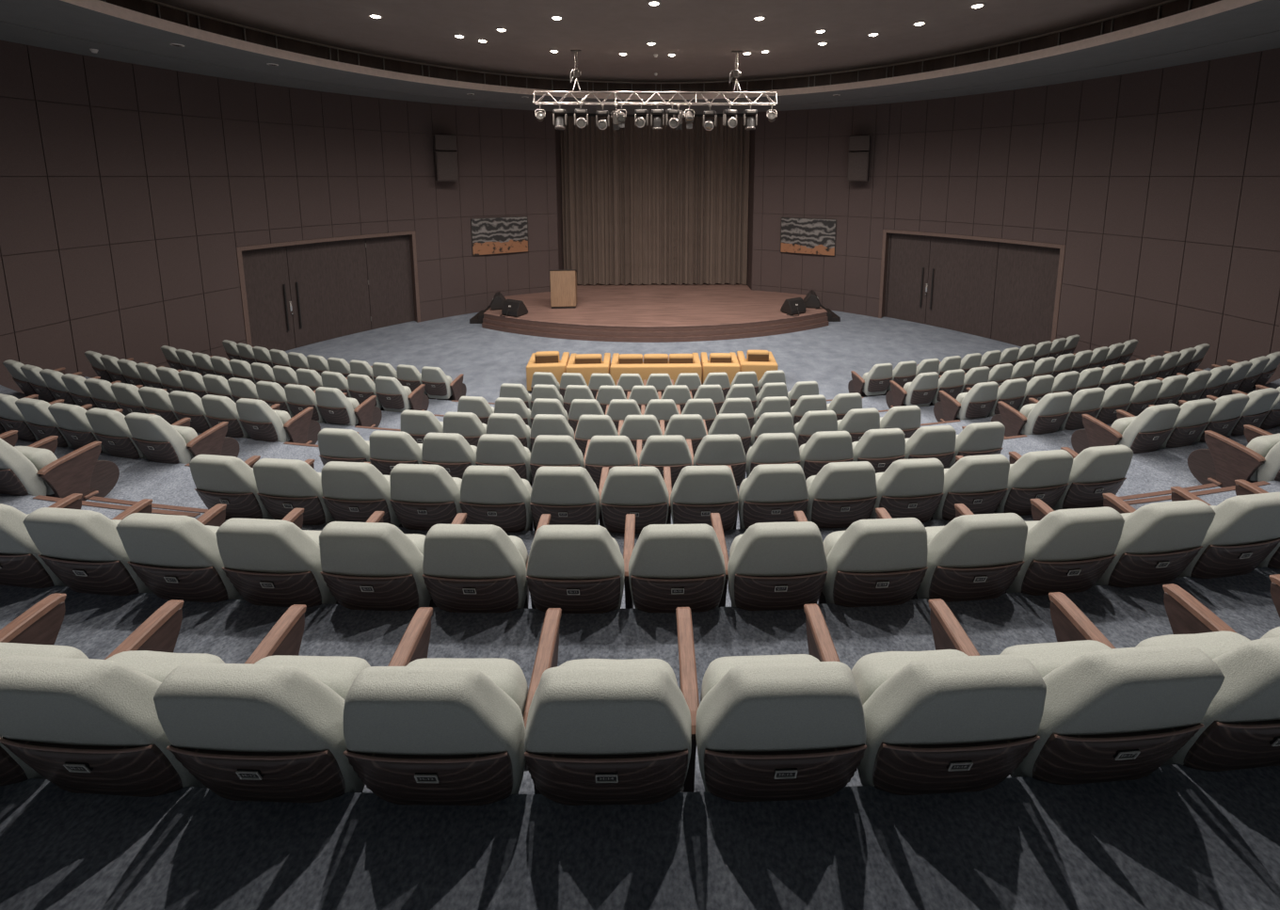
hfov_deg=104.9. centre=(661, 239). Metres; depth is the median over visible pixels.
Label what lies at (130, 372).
seat
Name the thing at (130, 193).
wall
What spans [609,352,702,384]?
sofa
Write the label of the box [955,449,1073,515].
seat
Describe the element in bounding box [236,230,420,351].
door
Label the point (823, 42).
recessed light
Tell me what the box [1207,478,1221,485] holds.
light
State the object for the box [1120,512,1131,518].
seat cushion
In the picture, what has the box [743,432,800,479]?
seat
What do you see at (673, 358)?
cushion
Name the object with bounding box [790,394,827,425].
seat
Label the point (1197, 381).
seat
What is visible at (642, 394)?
seat
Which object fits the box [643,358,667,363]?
cushion
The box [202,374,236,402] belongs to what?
seat
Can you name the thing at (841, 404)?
seat
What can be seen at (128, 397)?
seat
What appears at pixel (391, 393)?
seat
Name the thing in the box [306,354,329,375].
seat
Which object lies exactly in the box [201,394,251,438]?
seat
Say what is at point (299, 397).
seat
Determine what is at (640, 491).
seat
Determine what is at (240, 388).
seat
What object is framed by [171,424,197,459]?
seat cushion
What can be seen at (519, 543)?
seat cushion
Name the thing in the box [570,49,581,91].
chain hoist
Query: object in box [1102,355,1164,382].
seat
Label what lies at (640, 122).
light
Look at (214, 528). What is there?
seat cushion
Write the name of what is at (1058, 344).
seat
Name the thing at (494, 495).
seat
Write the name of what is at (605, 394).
seat
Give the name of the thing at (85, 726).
seat
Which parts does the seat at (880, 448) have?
edge trim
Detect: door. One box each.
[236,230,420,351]
[878,229,1066,347]
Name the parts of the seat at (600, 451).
armrest, edge trim, backrest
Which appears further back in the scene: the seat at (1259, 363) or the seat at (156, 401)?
the seat at (1259, 363)
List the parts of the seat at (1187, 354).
backrest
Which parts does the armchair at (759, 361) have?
arm, frame, arm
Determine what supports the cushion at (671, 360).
on the sofa
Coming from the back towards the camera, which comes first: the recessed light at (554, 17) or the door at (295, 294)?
the door at (295, 294)
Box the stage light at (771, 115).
[767,102,777,122]
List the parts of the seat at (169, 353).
backrest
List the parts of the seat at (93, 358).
backrest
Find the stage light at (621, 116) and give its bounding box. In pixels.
[616,102,626,127]
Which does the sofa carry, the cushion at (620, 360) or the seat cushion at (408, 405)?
the cushion at (620, 360)
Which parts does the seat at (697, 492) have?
armrest, arm panel, edge trim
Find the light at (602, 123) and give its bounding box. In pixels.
[595,103,609,129]
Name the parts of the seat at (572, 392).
backrest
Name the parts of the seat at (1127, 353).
backrest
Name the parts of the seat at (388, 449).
edge trim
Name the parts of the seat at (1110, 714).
arm panel, armrest, backrest, number plate, edge trim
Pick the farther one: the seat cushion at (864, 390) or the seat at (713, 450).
the seat cushion at (864, 390)
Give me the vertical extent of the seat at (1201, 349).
0.990 m
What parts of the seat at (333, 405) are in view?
backrest, armrest, arm panel, panel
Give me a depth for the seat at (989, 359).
10.63 m
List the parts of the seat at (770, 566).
armrest, arm panel, number plate, edge trim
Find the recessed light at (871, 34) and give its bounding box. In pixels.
[867,32,879,36]
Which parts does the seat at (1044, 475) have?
armrest, backrest, edge trim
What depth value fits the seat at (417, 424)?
6.14 m
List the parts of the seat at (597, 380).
backrest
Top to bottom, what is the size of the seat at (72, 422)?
0.990 m
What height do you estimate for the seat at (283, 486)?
0.990 m
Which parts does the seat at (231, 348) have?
backrest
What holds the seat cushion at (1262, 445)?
on the seat at (1225, 460)
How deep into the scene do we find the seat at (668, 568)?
2.66 m
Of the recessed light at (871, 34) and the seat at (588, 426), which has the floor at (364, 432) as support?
the seat at (588, 426)
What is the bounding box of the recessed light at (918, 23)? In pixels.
[912,21,926,25]
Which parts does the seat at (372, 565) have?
edge trim, number plate, armrest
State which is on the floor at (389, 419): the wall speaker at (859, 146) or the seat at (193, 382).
the seat at (193, 382)
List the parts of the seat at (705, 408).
armrest, backrest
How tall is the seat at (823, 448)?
0.988 m
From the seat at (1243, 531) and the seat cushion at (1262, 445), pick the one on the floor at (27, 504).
the seat at (1243, 531)
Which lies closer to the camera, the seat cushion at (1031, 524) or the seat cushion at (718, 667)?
the seat cushion at (718, 667)
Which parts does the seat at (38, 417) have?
armrest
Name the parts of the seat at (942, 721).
arm panel, armrest, backrest, number plate, edge trim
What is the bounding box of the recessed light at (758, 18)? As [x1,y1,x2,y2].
[752,16,765,20]
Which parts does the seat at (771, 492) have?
arm panel, number plate, edge trim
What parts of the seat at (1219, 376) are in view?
backrest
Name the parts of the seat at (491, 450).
edge trim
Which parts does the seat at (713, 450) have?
armrest, edge trim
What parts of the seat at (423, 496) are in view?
edge trim, number plate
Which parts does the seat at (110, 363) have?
backrest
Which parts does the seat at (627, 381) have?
backrest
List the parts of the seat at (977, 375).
backrest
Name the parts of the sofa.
arm, frame, arm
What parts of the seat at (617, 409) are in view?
backrest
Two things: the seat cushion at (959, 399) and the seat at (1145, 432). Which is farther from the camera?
the seat cushion at (959, 399)
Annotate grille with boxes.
[436,152,457,179]
[499,291,506,302]
[803,290,811,303]
[848,153,867,179]
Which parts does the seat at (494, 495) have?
edge trim, number plate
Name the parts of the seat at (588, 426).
backrest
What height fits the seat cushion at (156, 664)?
0.455 m
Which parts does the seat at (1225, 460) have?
panel, arm panel, armrest, backrest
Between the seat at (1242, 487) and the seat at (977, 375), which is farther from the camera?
the seat at (977, 375)
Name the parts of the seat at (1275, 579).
armrest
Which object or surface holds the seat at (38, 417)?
on the floor at (1022, 444)
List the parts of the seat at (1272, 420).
armrest, backrest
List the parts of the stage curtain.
curtain rail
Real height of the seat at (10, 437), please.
0.990 m
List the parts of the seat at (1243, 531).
arm panel, armrest, backrest, number plate, edge trim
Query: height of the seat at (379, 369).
0.989 m
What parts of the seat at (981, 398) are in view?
panel, armrest, arm panel, backrest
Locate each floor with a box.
[0,378,1279,478]
[0,480,1279,608]
[0,567,1279,794]
[0,764,1279,909]
[15,425,1279,530]
[84,368,1212,447]
[84,496,207,514]
[284,310,1021,402]
[378,405,938,429]
[427,395,889,415]
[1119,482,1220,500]
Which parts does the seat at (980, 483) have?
edge trim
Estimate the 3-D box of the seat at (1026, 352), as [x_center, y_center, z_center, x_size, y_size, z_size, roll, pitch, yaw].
[8.114,2.831,11.317,0.580,0.988,0.675,-3,8,-21]
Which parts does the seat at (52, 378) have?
backrest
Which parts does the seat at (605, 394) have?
backrest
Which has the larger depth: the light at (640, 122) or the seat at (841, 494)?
the light at (640, 122)
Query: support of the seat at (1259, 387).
on the floor at (1022, 444)
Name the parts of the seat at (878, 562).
armrest, number plate, edge trim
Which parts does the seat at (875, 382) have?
panel, armrest, arm panel, backrest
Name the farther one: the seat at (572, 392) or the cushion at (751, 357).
the cushion at (751, 357)
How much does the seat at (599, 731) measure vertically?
0.990 m
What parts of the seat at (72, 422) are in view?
edge trim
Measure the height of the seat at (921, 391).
0.988 m
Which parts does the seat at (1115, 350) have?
backrest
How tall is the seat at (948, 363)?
0.990 m
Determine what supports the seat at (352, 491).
on the floor at (1162, 469)
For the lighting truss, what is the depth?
11.84 m
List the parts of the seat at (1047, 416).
panel, armrest, arm panel, backrest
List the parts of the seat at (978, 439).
edge trim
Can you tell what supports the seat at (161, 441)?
on the floor at (1022, 444)
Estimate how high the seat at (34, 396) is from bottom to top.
0.989 m
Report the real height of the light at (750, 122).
0.634 m
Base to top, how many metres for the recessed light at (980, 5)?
0.036 m
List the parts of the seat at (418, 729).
armrest, arm panel, edge trim, number plate, backrest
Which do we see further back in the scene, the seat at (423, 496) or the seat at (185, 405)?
the seat at (185, 405)
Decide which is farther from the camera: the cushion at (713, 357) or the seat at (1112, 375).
the cushion at (713, 357)
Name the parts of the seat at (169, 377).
backrest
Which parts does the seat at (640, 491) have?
arm panel, armrest, edge trim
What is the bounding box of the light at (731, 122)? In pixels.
[722,102,737,127]
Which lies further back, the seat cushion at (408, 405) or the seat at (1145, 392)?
the seat cushion at (408, 405)
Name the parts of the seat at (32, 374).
backrest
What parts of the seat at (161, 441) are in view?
edge trim, backrest, armrest, arm panel, arm panel, armrest, panel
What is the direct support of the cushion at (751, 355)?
on the armchair at (759, 361)
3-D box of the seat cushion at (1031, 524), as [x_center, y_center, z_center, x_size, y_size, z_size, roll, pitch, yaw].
[2.329,1.971,3.065,0.480,0.455,0.185,-1,7,-5]
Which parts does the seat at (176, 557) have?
edge trim, number plate, armrest, arm panel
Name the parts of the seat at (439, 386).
backrest, arm panel, armrest, panel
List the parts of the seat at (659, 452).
armrest, backrest, edge trim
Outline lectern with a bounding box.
[549,269,576,308]
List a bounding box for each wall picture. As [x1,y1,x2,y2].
[470,216,528,255]
[780,217,836,255]
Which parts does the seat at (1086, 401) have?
armrest, backrest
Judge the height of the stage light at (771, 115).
0.443 m
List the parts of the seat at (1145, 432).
panel, armrest, arm panel, backrest, edge trim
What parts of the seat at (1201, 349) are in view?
backrest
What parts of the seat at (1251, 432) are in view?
arm panel, armrest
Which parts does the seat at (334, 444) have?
edge trim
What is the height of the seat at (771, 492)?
0.989 m
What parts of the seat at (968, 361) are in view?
backrest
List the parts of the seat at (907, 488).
edge trim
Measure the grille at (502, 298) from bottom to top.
0.324 m
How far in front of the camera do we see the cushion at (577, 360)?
10.87 m
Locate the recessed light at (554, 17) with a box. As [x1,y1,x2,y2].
[550,15,562,19]
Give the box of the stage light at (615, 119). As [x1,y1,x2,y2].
[610,103,620,129]
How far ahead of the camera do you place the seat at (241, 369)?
9.43 m
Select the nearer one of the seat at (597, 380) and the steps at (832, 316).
the seat at (597, 380)
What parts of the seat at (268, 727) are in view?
edge trim, number plate, backrest, armrest, arm panel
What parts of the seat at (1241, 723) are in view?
arm panel, armrest, backrest, edge trim, number plate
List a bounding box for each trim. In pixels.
[60,0,1261,99]
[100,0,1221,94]
[144,0,1177,83]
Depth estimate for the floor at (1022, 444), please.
6.50 m
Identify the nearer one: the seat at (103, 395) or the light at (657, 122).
the seat at (103, 395)
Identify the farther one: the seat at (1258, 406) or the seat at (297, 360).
the seat at (297, 360)
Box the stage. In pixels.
[481,282,828,342]
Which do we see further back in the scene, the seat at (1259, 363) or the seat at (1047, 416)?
the seat at (1259, 363)
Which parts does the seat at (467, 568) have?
armrest, edge trim, number plate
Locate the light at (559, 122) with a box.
[552,102,567,129]
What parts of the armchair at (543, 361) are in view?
arm, frame, arm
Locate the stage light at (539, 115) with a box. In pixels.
[534,102,545,121]
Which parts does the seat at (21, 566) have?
edge trim, armrest, arm panel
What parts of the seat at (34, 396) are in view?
armrest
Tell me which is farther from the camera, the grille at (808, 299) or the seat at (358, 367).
the grille at (808, 299)
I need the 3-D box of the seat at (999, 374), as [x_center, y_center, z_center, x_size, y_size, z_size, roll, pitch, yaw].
[6.331,2.806,9.545,0.582,0.990,0.675,-2,8,-16]
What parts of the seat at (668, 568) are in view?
arm panel, armrest, number plate, edge trim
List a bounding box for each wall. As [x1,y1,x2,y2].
[0,39,558,393]
[554,112,755,289]
[752,48,1279,383]
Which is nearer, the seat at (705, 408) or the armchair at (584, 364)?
the seat at (705, 408)
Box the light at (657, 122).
[650,102,664,129]
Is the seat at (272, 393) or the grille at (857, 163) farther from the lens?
the grille at (857, 163)
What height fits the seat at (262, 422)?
0.988 m
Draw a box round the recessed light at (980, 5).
[969,2,985,8]
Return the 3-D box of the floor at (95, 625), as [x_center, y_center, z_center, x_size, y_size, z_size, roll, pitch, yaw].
[0.075,2.219,3.465,24.653,0.416,3.497,0,7,-1]
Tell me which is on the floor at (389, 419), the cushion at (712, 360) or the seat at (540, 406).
the seat at (540, 406)
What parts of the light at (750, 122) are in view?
yoke arm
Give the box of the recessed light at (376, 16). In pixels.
[368,14,383,18]
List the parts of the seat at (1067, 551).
arm panel, armrest, backrest, number plate, edge trim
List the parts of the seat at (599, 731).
armrest, arm panel, edge trim, number plate, backrest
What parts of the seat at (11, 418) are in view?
backrest, armrest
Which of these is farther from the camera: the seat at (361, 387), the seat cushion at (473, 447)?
the seat at (361, 387)
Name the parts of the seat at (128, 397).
backrest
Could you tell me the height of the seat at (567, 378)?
0.990 m
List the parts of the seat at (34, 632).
backrest, armrest, arm panel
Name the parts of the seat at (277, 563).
edge trim, number plate, armrest, arm panel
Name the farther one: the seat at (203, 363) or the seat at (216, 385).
the seat at (203, 363)
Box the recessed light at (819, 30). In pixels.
[815,29,826,32]
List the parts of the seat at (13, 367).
backrest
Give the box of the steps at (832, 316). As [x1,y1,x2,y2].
[819,304,840,321]
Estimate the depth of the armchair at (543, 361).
10.82 m
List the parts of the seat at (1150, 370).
backrest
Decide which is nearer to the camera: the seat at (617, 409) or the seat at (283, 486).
the seat at (283, 486)
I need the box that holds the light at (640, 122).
[634,102,648,127]
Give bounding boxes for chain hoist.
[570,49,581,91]
[729,50,742,91]
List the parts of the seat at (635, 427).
armrest, backrest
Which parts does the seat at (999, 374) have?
backrest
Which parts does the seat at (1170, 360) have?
backrest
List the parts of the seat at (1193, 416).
arm panel, armrest, backrest, edge trim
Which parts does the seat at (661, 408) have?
armrest, backrest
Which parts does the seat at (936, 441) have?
edge trim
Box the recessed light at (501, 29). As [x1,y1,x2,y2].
[495,27,507,31]
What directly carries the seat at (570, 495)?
on the floor at (1162, 469)
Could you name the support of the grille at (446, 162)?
attached to the wall speaker at (445, 154)
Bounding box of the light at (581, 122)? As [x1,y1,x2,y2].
[574,102,588,127]
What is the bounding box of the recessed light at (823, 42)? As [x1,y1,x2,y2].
[816,41,828,45]
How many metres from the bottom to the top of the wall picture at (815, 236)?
1.284 m
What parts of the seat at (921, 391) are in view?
panel, armrest, arm panel, backrest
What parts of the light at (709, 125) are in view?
yoke arm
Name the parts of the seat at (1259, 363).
backrest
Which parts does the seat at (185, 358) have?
backrest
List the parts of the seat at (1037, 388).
backrest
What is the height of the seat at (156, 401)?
0.990 m
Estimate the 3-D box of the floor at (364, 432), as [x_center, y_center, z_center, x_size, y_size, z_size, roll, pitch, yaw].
[-0.014,3.040,8.242,24.796,0.358,3.942,0,7,-1]
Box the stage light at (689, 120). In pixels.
[684,102,694,128]
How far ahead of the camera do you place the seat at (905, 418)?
6.25 m
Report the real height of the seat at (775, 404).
0.990 m
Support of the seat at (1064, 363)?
on the floor at (436, 407)
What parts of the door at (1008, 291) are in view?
panel, pull handle, pull handle, panel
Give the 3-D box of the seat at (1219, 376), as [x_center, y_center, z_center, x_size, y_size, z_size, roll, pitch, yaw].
[8.489,2.417,7.851,0.583,0.989,0.673,-3,8,-19]
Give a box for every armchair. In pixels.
[526,351,569,393]
[565,352,610,385]
[700,352,740,384]
[736,350,778,383]
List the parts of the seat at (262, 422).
backrest, armrest, armrest, arm panel, panel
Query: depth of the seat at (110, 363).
8.89 m
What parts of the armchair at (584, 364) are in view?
arm, frame, arm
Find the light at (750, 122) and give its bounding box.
[742,102,757,129]
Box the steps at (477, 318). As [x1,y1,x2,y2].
[469,305,490,323]
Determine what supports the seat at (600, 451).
on the floor at (1022, 444)
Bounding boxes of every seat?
[0,393,63,441]
[0,394,38,433]
[0,430,17,447]
[0,435,119,500]
[0,493,82,588]
[0,592,88,786]
[0,599,224,797]
[2,359,65,399]
[15,398,92,447]
[20,364,81,402]
[22,498,154,595]
[39,368,100,405]
[48,402,122,453]
[61,373,120,408]
[83,378,143,415]
[84,351,133,383]
[85,407,155,459]
[99,354,148,383]
[111,382,166,415]
[115,503,244,602]
[116,358,164,386]
[124,412,239,463]
[135,362,182,388]
[137,386,179,424]
[153,604,370,802]
[156,367,201,393]
[160,345,198,370]
[168,390,212,433]
[175,349,213,373]
[177,370,207,398]
[189,454,274,519]
[192,352,229,376]
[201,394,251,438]
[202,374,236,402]
[209,355,234,380]
[215,508,339,607]
[222,339,254,360]
[227,377,259,401]
[228,359,255,383]
[235,398,320,444]
[236,342,256,364]
[250,362,275,383]
[252,346,273,367]
[252,458,335,525]
[255,381,294,417]
[269,349,290,367]
[272,365,298,388]
[284,384,326,423]
[288,352,309,371]
[295,368,322,391]
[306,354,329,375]
[315,386,382,427]
[318,428,371,465]
[319,511,437,610]
[320,370,351,398]
[320,461,402,527]
[327,357,351,377]
[343,607,527,805]
[347,373,384,411]
[349,359,375,383]
[368,430,422,475]
[372,362,397,381]
[375,376,429,412]
[389,464,466,530]
[396,364,429,399]
[400,409,443,443]
[421,366,466,400]
[421,432,477,479]
[422,512,528,612]
[442,411,486,447]
[457,396,494,424]
[459,465,533,532]
[475,433,532,485]
[485,413,531,452]
[494,397,531,428]
[499,383,531,411]
[523,608,691,805]
[526,513,624,613]
[529,414,574,448]
[529,434,584,483]
[529,466,600,530]
[530,371,559,392]
[530,384,563,407]
[530,398,568,424]
[559,372,587,399]
[562,384,594,415]
[567,399,604,433]
[574,415,618,456]
[583,435,638,488]
[588,373,615,399]
[595,385,626,415]
[598,466,669,533]
[605,399,641,431]
[615,373,643,397]
[617,415,662,452]
[623,513,725,612]
[626,385,658,410]
[636,434,692,488]
[640,399,679,430]
[643,373,672,396]
[657,384,691,413]
[659,414,706,456]
[663,465,738,531]
[671,372,701,399]
[675,399,717,432]
[675,607,867,802]
[685,433,746,485]
[689,384,724,415]
[700,372,730,399]
[703,413,751,456]
[710,512,827,610]
[714,398,754,430]
[725,384,756,412]
[727,464,808,529]
[730,371,758,396]
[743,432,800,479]
[749,412,795,447]
[752,396,791,425]
[754,382,788,410]
[756,369,785,395]
[787,381,818,407]
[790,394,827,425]
[793,511,927,607]
[794,410,837,447]
[799,431,853,480]
[803,604,1046,795]
[804,461,877,527]
[826,392,862,420]
[837,407,879,442]
[848,363,892,397]
[851,428,905,473]
[868,458,943,523]
[875,507,1027,602]
[877,360,916,396]
[880,405,920,438]
[885,371,939,409]
[903,425,956,468]
[914,358,939,378]
[916,355,960,379]
[928,598,1224,784]
[929,368,964,405]
[929,454,1009,520]
[933,381,998,422]
[939,352,981,373]
[939,366,990,393]
[947,421,1005,468]
[954,503,1124,595]
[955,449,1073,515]
[964,363,1013,385]
[966,378,1027,416]
[979,350,1001,369]
[991,391,1072,437]
[998,347,1019,366]
[998,374,1054,411]
[1008,444,1133,510]
[1010,360,1035,382]
[1014,344,1036,365]
[1028,387,1104,431]
[1030,356,1055,379]
[1030,498,1215,588]
[1032,340,1052,362]
[1036,335,1080,354]
[1047,337,1067,358]
[1048,592,1279,771]
[1051,353,1075,378]
[1051,370,1079,394]
[1070,350,1093,373]
[1071,403,1181,453]
[1072,367,1103,395]
[1073,342,1124,367]
[1087,346,1109,368]
[1090,339,1137,364]
[1094,383,1135,424]
[1097,363,1125,390]
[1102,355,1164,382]
[1102,492,1279,578]
[1116,398,1216,448]
[1118,359,1146,385]
[1121,352,1181,379]
[1124,379,1163,415]
[1134,369,1212,406]
[1136,347,1196,376]
[1148,393,1249,443]
[1151,343,1210,375]
[1152,374,1188,405]
[1156,365,1232,399]
[1162,583,1279,639]
[1170,479,1279,569]
[1176,360,1252,397]
[1178,387,1279,436]
[1187,430,1279,487]
[1195,355,1269,392]
[1206,386,1279,429]
[1211,352,1279,389]
[1232,384,1267,395]
[1243,424,1273,443]
[1269,574,1279,617]
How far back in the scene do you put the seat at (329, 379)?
8.87 m
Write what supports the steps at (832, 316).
on the floor at (488, 359)
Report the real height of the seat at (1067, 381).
0.990 m
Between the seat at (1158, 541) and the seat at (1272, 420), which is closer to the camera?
the seat at (1158, 541)
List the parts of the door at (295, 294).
pull handle, lock plate, pull handle, panel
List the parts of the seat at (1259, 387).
armrest, armrest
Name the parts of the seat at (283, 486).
edge trim, armrest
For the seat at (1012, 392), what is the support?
on the floor at (389, 419)
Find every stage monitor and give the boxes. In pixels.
[487,291,506,310]
[499,299,527,317]
[780,297,805,316]
[803,290,822,309]
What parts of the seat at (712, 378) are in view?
backrest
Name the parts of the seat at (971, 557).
armrest, backrest, number plate, edge trim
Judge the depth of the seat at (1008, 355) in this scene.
10.81 m
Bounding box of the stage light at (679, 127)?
[673,103,683,129]
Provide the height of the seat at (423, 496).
0.990 m
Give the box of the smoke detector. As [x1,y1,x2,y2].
[89,48,98,53]
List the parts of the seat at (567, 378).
backrest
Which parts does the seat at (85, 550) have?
edge trim, number plate, armrest, arm panel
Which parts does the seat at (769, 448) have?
edge trim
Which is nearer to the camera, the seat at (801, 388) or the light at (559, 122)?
the seat at (801, 388)
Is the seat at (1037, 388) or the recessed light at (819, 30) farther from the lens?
the recessed light at (819, 30)
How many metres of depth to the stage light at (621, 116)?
11.73 m
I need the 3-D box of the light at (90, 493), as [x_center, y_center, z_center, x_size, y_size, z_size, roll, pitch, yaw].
[-5.493,2.463,4.735,0.040,0.025,0.100,1,7,10]
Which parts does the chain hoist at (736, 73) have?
motor, chain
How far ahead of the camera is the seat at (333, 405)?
7.69 m
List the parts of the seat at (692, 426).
armrest, backrest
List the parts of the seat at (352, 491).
edge trim, number plate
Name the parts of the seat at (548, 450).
edge trim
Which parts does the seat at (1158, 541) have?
arm panel, armrest, backrest, number plate, edge trim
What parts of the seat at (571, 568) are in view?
armrest, arm panel, number plate, edge trim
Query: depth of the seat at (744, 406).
7.19 m
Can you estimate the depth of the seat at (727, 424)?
6.05 m
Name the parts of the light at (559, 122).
yoke arm, yoke arm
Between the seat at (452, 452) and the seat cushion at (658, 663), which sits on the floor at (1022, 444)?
the seat at (452, 452)
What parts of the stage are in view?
edge trim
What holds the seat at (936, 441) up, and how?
on the floor at (1022, 444)
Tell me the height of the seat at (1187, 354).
0.989 m
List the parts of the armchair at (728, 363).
arm, frame, arm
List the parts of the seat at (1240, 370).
backrest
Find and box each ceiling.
[0,0,1279,114]
[154,0,1167,81]
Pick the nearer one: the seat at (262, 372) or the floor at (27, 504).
the floor at (27, 504)
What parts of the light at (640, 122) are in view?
yoke arm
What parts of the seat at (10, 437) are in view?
armrest, arm panel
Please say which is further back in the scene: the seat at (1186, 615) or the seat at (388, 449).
the seat at (388, 449)
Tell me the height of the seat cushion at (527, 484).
0.453 m
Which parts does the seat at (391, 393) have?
backrest, armrest, arm panel, panel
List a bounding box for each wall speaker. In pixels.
[433,134,458,181]
[847,135,870,180]
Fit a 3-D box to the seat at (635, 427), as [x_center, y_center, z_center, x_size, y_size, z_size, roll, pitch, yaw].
[-0.276,2.608,6.343,0.583,0.989,0.673,0,7,-1]
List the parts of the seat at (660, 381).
backrest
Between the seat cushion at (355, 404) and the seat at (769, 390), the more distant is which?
the seat at (769, 390)
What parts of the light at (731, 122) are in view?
yoke arm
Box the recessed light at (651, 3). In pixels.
[647,0,660,5]
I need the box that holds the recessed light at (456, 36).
[453,34,464,37]
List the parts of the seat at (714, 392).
backrest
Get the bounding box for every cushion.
[0,642,88,658]
[14,446,57,495]
[106,650,224,682]
[111,519,122,524]
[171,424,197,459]
[205,525,219,532]
[254,655,370,699]
[272,409,290,441]
[302,529,321,544]
[347,397,359,424]
[384,475,400,524]
[402,385,411,409]
[404,533,431,600]
[406,657,527,717]
[446,375,452,396]
[451,477,462,488]
[470,445,477,454]
[508,535,527,594]
[520,478,532,524]
[524,447,531,480]
[534,351,559,362]
[535,355,558,363]
[559,658,677,685]
[575,353,602,363]
[575,358,601,364]
[618,353,642,364]
[618,358,642,364]
[643,353,668,363]
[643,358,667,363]
[668,353,693,363]
[669,358,692,363]
[700,654,819,702]
[709,352,732,362]
[710,357,731,363]
[728,533,743,559]
[746,350,768,361]
[748,353,768,361]
[799,443,805,453]
[806,475,815,488]
[822,530,845,594]
[851,649,967,705]
[862,372,868,393]
[868,472,883,519]
[903,382,911,404]
[915,526,944,592]
[955,392,967,418]
[999,640,1110,677]
[1019,403,1036,434]
[1024,520,1039,530]
[1110,416,1136,445]
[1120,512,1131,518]
[1135,630,1250,659]
[1246,433,1279,480]
[1260,626,1279,639]
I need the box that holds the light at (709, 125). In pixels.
[703,104,717,130]
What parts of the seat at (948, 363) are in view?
backrest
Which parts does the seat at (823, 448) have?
edge trim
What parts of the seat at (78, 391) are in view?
backrest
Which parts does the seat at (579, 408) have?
backrest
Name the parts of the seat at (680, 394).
backrest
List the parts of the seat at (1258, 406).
backrest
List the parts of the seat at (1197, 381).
backrest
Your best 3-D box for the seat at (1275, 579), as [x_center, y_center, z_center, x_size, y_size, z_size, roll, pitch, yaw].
[3.134,1.705,1.988,0.583,0.989,0.673,-1,7,-7]
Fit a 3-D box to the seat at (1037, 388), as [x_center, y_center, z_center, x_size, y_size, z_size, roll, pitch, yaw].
[6.126,2.682,8.321,0.583,0.989,0.673,-2,7,-15]
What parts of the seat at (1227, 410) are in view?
backrest, edge trim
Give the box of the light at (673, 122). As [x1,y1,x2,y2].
[665,102,679,127]
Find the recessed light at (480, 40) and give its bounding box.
[477,39,488,42]
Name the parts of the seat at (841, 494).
number plate, edge trim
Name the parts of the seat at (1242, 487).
arm panel, armrest, arm panel, armrest, backrest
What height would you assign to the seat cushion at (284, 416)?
0.453 m
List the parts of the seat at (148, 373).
backrest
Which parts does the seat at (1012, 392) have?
backrest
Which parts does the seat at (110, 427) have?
edge trim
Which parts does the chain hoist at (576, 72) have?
chain, motor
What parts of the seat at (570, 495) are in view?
edge trim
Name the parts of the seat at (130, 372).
backrest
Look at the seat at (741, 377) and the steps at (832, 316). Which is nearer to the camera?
the seat at (741, 377)
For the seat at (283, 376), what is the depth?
9.12 m
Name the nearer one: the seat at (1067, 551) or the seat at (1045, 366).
the seat at (1067, 551)
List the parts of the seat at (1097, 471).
arm panel, armrest, armrest, backrest, edge trim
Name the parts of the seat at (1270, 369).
backrest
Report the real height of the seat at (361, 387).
0.990 m
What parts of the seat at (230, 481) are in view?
edge trim, armrest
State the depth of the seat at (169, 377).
8.34 m
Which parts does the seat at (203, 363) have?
backrest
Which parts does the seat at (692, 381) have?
backrest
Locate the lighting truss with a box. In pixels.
[532,91,777,105]
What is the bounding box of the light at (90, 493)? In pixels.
[83,490,98,498]
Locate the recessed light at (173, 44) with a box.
[169,43,184,47]
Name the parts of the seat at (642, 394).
backrest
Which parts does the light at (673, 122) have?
yoke arm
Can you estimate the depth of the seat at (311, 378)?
8.99 m
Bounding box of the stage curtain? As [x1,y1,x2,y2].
[560,114,750,285]
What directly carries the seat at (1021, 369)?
on the floor at (436, 407)
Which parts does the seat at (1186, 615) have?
arm panel, armrest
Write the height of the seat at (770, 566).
0.988 m
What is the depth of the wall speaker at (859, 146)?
15.99 m
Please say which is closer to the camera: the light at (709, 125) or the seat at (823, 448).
the seat at (823, 448)
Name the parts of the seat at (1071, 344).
backrest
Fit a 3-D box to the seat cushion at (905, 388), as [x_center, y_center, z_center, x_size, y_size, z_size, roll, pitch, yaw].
[4.734,2.874,9.166,0.477,0.453,0.186,-2,7,-12]
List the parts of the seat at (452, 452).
edge trim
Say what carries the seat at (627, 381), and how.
on the floor at (488, 359)
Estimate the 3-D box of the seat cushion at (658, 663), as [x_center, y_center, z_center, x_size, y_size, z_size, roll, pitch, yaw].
[-0.172,1.749,1.794,0.480,0.455,0.185,0,7,-1]
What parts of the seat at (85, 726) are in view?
edge trim, number plate, backrest, armrest, arm panel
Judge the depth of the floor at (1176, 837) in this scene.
1.51 m
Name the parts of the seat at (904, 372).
backrest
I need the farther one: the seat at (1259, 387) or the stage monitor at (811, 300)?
the stage monitor at (811, 300)
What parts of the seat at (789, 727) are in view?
armrest, arm panel, backrest, number plate, edge trim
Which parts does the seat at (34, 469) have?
backrest, armrest, arm panel, armrest, arm panel, panel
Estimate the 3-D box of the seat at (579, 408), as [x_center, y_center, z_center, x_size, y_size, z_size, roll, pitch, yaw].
[-1.129,2.788,7.483,0.583,0.990,0.675,0,7,1]
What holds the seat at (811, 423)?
on the floor at (364, 432)

